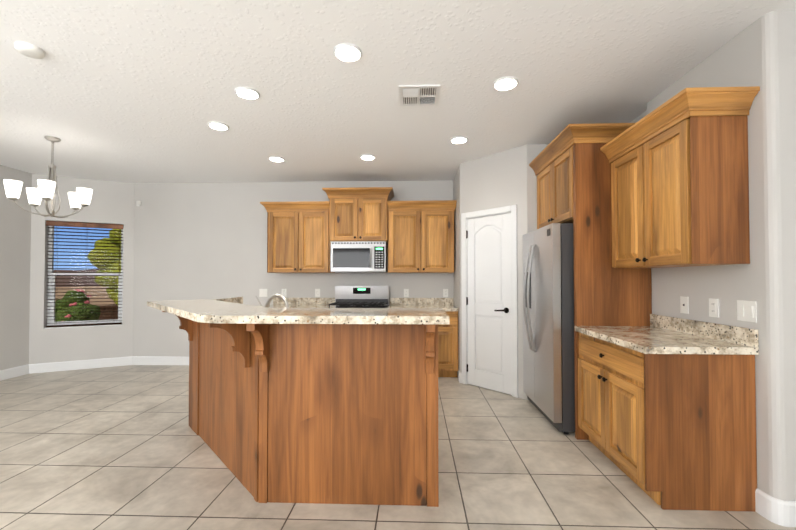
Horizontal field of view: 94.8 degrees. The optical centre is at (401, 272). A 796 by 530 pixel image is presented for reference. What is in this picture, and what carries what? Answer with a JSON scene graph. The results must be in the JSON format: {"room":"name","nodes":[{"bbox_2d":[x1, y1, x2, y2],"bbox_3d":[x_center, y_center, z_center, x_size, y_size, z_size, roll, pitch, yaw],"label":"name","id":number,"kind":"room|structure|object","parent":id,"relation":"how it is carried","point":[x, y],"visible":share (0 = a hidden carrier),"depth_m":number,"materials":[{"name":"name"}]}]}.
{"room":"kitchen","nodes":[
{"label":"kitchen","id":0,"kind":"room"},
{"bbox_2d":[0,365,795,529],"bbox_3d":[-1.171,1.381,1.434,8.700,0.120,8.600,0,-1,2],"label":"floor","id":1,"kind":"structure","parent":0,"point":[126,447],"depth_m":2.42,"materials":[{"name":"tile"}]},
{"bbox_2d":[147,294,448,506],"bbox_3d":[-0.958,0.760,3.062,2.485,1.176,2.288,0,-1,2],"label":"bar","id":2,"kind":"object","parent":1,"relation":"on","point":[287,404],"visible":1,"depth_m":2.12,"materials":[{"name":"brown wood"}]},
{"bbox_2d":[327,286,388,307],"bbox_3d":[-0.592,0.786,5.016,0.784,1.190,0.701,0,-1,2],"label":"gas range","id":3,"kind":"object","parent":1,"relation":"on","point":[361,296],"visible":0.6,"depth_m":5.30,"materials":[{"name":"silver metal"}]},
{"bbox_2d":[438,310,457,376],"bbox_3d":[0.273,0.945,5.045,0.933,0.874,0.630,0,-1,2],"label":"base cabinet","id":4,"kind":"object","parent":1,"relation":"on","point":[447,350],"depth_m":4.72,"materials":[{"name":"brown wood"}]},
{"bbox_2d":[262,306,328,307],"bbox_3d":[-1.453,0.489,5.110,0.933,0.040,0.636,0,-1,2],"label":"countertop","id":5,"kind":"structure","parent":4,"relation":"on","point":[262,306],"depth_m":5.01,"materials":[{"name":"beige stone"}]},
{"bbox_2d":[387,306,457,309],"bbox_3d":[0.273,0.488,5.050,0.933,0.040,0.636,0,-1,2],"label":"countertop","id":6,"kind":"structure","parent":4,"relation":"on","point":[443,307],"depth_m":4.84,"materials":[{"name":"beige stone"}]},
{"bbox_2d":[523,223,574,434],"bbox_3d":[1.628,0.474,3.445,0.893,1.762,0.853,0,-1,2],"label":"refrigerator","id":7,"kind":"object","parent":1,"relation":"on","point":[548,330],"visible":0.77,"depth_m":3.09,"materials":[{"name":"silver metal"}]},
{"bbox_2d":[529,123,651,439],"bbox_3d":[1.725,0.090,3.389,0.757,2.528,1.023,0,-1,2],"label":"tall cabinet","id":8,"kind":"object","parent":1,"relation":"on","point":[569,165],"visible":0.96,"depth_m":2.97,"materials":[{"name":"brown wood"}]},
{"bbox_2d":[575,314,758,511],"bbox_3d":[1.675,0.832,2.486,0.636,1.014,0.907,0,-1,2],"label":"base cabinet","id":9,"kind":"object","parent":1,"relation":"on","point":[666,412],"visible":0.96,"depth_m":2.06,"materials":[{"name":"brown wood"}]},
{"bbox_2d":[0,10,795,500],"bbox_3d":[-1.167,-0.049,1.442,8.430,2.740,8.310,0,-1,2],"label":"wall","id":10,"kind":"structure","parent":0,"point":[194,240],"depth_m":4.80,"materials":[{"name":"paint"}]},
{"bbox_2d":[44,221,123,328],"bbox_3d":[-4.600,0.033,5.347,0.878,1.507,0.159,0,-1,-26],"label":"window blinds","id":11,"kind":"object","parent":10,"relation":"attached to","point":[51,302],"visible":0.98,"depth_m":5.29,"materials":[{"name":"white plastic"}]},
{"bbox_2d":[259,289,266,296],"bbox_3d":[-2.064,0.303,5.449,0.118,0.118,0.011,0,-1,2],"label":"outlet","id":12,"kind":"object","parent":10,"relation":"attached to","point":[262,292],"depth_m":5.45,"materials":[{"name":"white plastic"}]},
{"bbox_2d":[281,289,285,296],"bbox_3d":[-1.754,0.303,5.440,0.072,0.118,0.009,0,-1,2],"label":"outlet","id":13,"kind":"object","parent":10,"relation":"attached to","point":[283,293],"depth_m":5.44,"materials":[{"name":"white plastic"}]},
{"bbox_2d":[265,207,334,272],"bbox_3d":[-1.439,-0.440,5.275,0.885,0.890,0.335,0,-1,2],"label":"upper cabinet","id":14,"kind":"object","parent":10,"relation":"attached to","point":[297,237],"depth_m":5.11,"materials":[{"name":"brown wood"}]},
{"bbox_2d":[315,289,319,296],"bbox_3d":[-1.250,0.303,5.423,0.072,0.118,0.009,0,-1,2],"label":"outlet","id":15,"kind":"object","parent":10,"relation":"attached to","point":[317,291],"depth_m":5.42,"materials":[{"name":"white plastic"}]},
{"bbox_2d":[328,195,391,242],"bbox_3d":[-0.595,-0.742,5.216,0.801,0.628,0.406,0,-1,2],"label":"upper cabinet","id":16,"kind":"object","parent":10,"relation":"attached to","point":[350,217],"depth_m":5.02,"materials":[{"name":"brown wood"}]},
{"bbox_2d":[331,241,387,271],"bbox_3d":[-0.596,-0.216,5.187,0.762,0.416,0.445,0,-1,2],"label":"over-the-range microwave","id":17,"kind":"object","parent":16,"relation":"attached to","point":[359,256],"visible":1,"depth_m":5.01,"materials":[{"name":"grey metal"}]},
{"bbox_2d":[274,298,453,305],"bbox_3d":[-0.580,0.424,5.388,2.660,0.100,0.021,0,-1,2],"label":"backsplash","id":18,"kind":"structure","parent":10,"relation":"attached to","point":[277,301],"depth_m":5.36,"materials":[{"name":"beige stone"}]},
{"bbox_2d":[0,356,795,526],"bbox_3d":[-1.175,1.256,1.445,8.069,0.130,7.919,0,-1,2],"label":"baseboard","id":19,"kind":"structure","parent":10,"relation":"attached to","point":[775,510],"depth_m":5.00,"materials":[{"name":"white paint"}]},
{"bbox_2d":[404,289,408,296],"bbox_3d":[0.063,0.302,5.377,0.072,0.118,0.009,0,-1,2],"label":"outlet","id":20,"kind":"object","parent":10,"relation":"attached to","point":[406,291],"depth_m":5.37,"materials":[{"name":"white plastic"}]},
{"bbox_2d":[388,207,455,272],"bbox_3d":[0.266,-0.441,5.216,0.915,0.890,0.335,0,-1,2],"label":"upper cabinet","id":21,"kind":"object","parent":10,"relation":"attached to","point":[417,236],"depth_m":5.05,"materials":[{"name":"brown wood"}]},
{"bbox_2d":[443,289,447,296],"bbox_3d":[0.639,0.302,5.357,0.072,0.118,0.009,0,-1,2],"label":"outlet","id":22,"kind":"object","parent":10,"relation":"attached to","point":[445,291],"depth_m":5.35,"materials":[{"name":"white plastic"}]},
{"bbox_2d":[466,213,511,394],"bbox_3d":[1.016,0.350,4.294,0.465,2.022,0.447,0,-1,2],"label":"pantry door","id":23,"kind":"structure","parent":10,"relation":"in","point":[489,304],"depth_m":4.27,"materials":[{"name":"white paint"}]},
{"bbox_2d":[461,205,517,397],"bbox_3d":[1.060,0.316,4.327,0.178,2.107,0.754,1,-1,-43],"label":"door frame","id":24,"kind":"structure","parent":10,"relation":"attached to","point":[512,209],"depth_m":4.18,"materials":[{"name":"white paint"}]},
{"bbox_2d":[600,86,759,267],"bbox_3d":[1.793,-0.530,2.489,0.399,0.978,0.939,0,-1,2],"label":"upper cabinet","id":25,"kind":"object","parent":10,"relation":"attached to","point":[679,181],"visible":1,"depth_m":2.14,"materials":[{"name":"brown wood"}]},
{"bbox_2d":[680,296,688,313],"bbox_3d":[1.994,0.231,2.587,0.010,0.118,0.072,0,-1,2],"label":"outlet","id":26,"kind":"object","parent":10,"relation":"attached to","point":[684,301],"depth_m":2.58,"materials":[{"name":"white plastic"}]},
{"bbox_2d":[709,298,718,317],"bbox_3d":[1.986,0.226,2.333,0.009,0.118,0.072,0,-1,2],"label":"outlet","id":27,"kind":"object","parent":10,"relation":"attached to","point":[713,303],"depth_m":2.33,"materials":[{"name":"white plastic"}]},
{"bbox_2d":[737,300,756,322],"bbox_3d":[1.977,0.223,2.103,0.011,0.118,0.118,0,-1,2],"label":"light switch","id":28,"kind":"object","parent":10,"relation":"attached to","point":[746,310],"depth_m":2.09,"materials":[{"name":"white plastic"}]},
{"bbox_2d":[0,0,795,182],"bbox_3d":[-1.171,-1.479,1.482,8.700,0.120,8.600,0,-1,2],"label":"ceiling","id":29,"kind":"structure","parent":0,"point":[134,91],"depth_m":2.64,"materials":[{"name":"white paint"}]},
{"bbox_2d":[14,41,44,58],"bbox_3d":[-2.332,-1.386,2.296,0.136,0.038,0.136,0,-1,2],"label":"smoke detector","id":30,"kind":"object","parent":29,"relation":"attached to","point":[30,50],"visible":1,"depth_m":2.27,"materials":[{"name":"white plastic"}]},
{"bbox_2d":[3,136,92,217],"bbox_3d":[-3.593,-0.972,3.782,0.655,0.814,0.633,0,-1,2],"label":"chandelier","id":31,"kind":"object","parent":29,"relation":"hanging from","point":[78,199],"visible":1,"depth_m":3.75,"materials":[{"name":"white glass"}]},
{"bbox_2d":[208,122,228,130],"bbox_3d":[-1.732,-1.381,3.457,0.181,0.021,0.181,0,-1,-4],"label":"recessed light","id":32,"kind":"object","parent":29,"relation":"in","point":[220,126],"depth_m":3.46,"materials":[{"name":"white paint"}]},
{"bbox_2d":[235,87,259,99],"bbox_3d":[-1.201,-1.392,2.845,0.181,0.021,0.181,0,-1,-4],"label":"recessed light","id":33,"kind":"object","parent":29,"relation":"in","point":[248,93],"depth_m":2.85,"materials":[{"name":"white paint"}]},
{"bbox_2d":[269,156,284,161],"bbox_3d":[-1.510,-1.365,4.415,0.181,0.021,0.181,1,-1,-37],"label":"recessed light","id":34,"kind":"object","parent":29,"relation":"in","point":[273,158],"depth_m":4.41,"materials":[{"name":"white paint"}]},
{"bbox_2d":[333,43,361,61],"bbox_3d":[-0.345,-1.400,2.336,0.181,0.021,0.181,1,-1,-37],"label":"recessed light","id":35,"kind":"object","parent":29,"relation":"in","point":[347,52],"depth_m":2.33,"materials":[{"name":"white paint"}]},
{"bbox_2d":[360,154,374,159],"bbox_3d":[-0.405,-1.366,4.346,0.181,0.021,0.181,1,-1,-37],"label":"recessed light","id":36,"kind":"object","parent":29,"relation":"in","point":[366,156],"depth_m":4.35,"materials":[{"name":"white paint"}]},
{"bbox_2d":[399,85,439,105],"bbox_3d":[0.136,-1.388,2.886,0.310,0.012,0.310,0,-1,2],"label":"ceiling vent","id":37,"kind":"object","parent":29,"relation":"in","point":[418,95],"visible":1,"depth_m":2.87,"materials":[{"name":"white metal"}]},
{"bbox_2d":[450,136,467,143],"bbox_3d":[0.594,-1.375,3.807,0.181,0.021,0.181,0,-1,-7],"label":"recessed light","id":38,"kind":"object","parent":29,"relation":"in","point":[459,139],"depth_m":3.80,"materials":[{"name":"white paint"}]},
{"bbox_2d":[493,77,518,90],"bbox_3d":[0.767,-1.394,2.707,0.181,0.021,0.181,0,-1,-7],"label":"recessed light","id":39,"kind":"object","parent":29,"relation":"in","point":[504,83],"depth_m":2.70,"materials":[{"name":"white paint"}]},
{"label":"outside","id":40,"kind":"structure","parent":0,"visible":0},
{"bbox_2d":[55,286,113,305],"bbox_3d":[-26.051,2.220,32.803,66.000,0.460,76.000,0,-1,2],"label":"ground","id":41,"kind":"structure","parent":40,"point":[100,293],"depth_m":35.17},
{"bbox_2d":[55,289,100,321],"bbox_3d":[-6.253,0.935,6.837,0.958,1.241,0.806,0,-1,2],"label":"rose bush","id":42,"kind":"object","parent":41,"relation":"on","point":[86,313],"depth_m":6.80,"materials":[{"name":"green plant"}]},
{"bbox_2d":[87,229,121,303],"bbox_3d":[-6.272,-0.023,8.467,1.835,3.212,1.252,0,-1,2],"label":"tree","id":43,"kind":"object","parent":41,"relation":"on","point":[112,295],"depth_m":8.10,"materials":[{"name":"green plant"}]},
{"bbox_2d":[98,305,117,319],"bbox_3d":[-7.057,1.250,10.270,28.000,0.720,0.240,1,-1,-39],"label":"fence","id":44,"kind":"object","parent":41,"relation":"on","point":[108,309],"depth_m":9.62,"materials":[{"name":"brown wood"}]},
{"bbox_3d":[-87.798,12.719,173.098,621.441,1.000,550.461,0,-1,2],"label":"valley","id":45,"kind":"object","parent":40,"visible":0},
{"bbox_2d":[53,269,99,286],"bbox_3d":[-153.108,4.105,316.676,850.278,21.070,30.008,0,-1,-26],"label":"mountains","id":46,"kind":"structure","parent":45,"relation":"on","point":[92,281],"depth_m":260.52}
]}

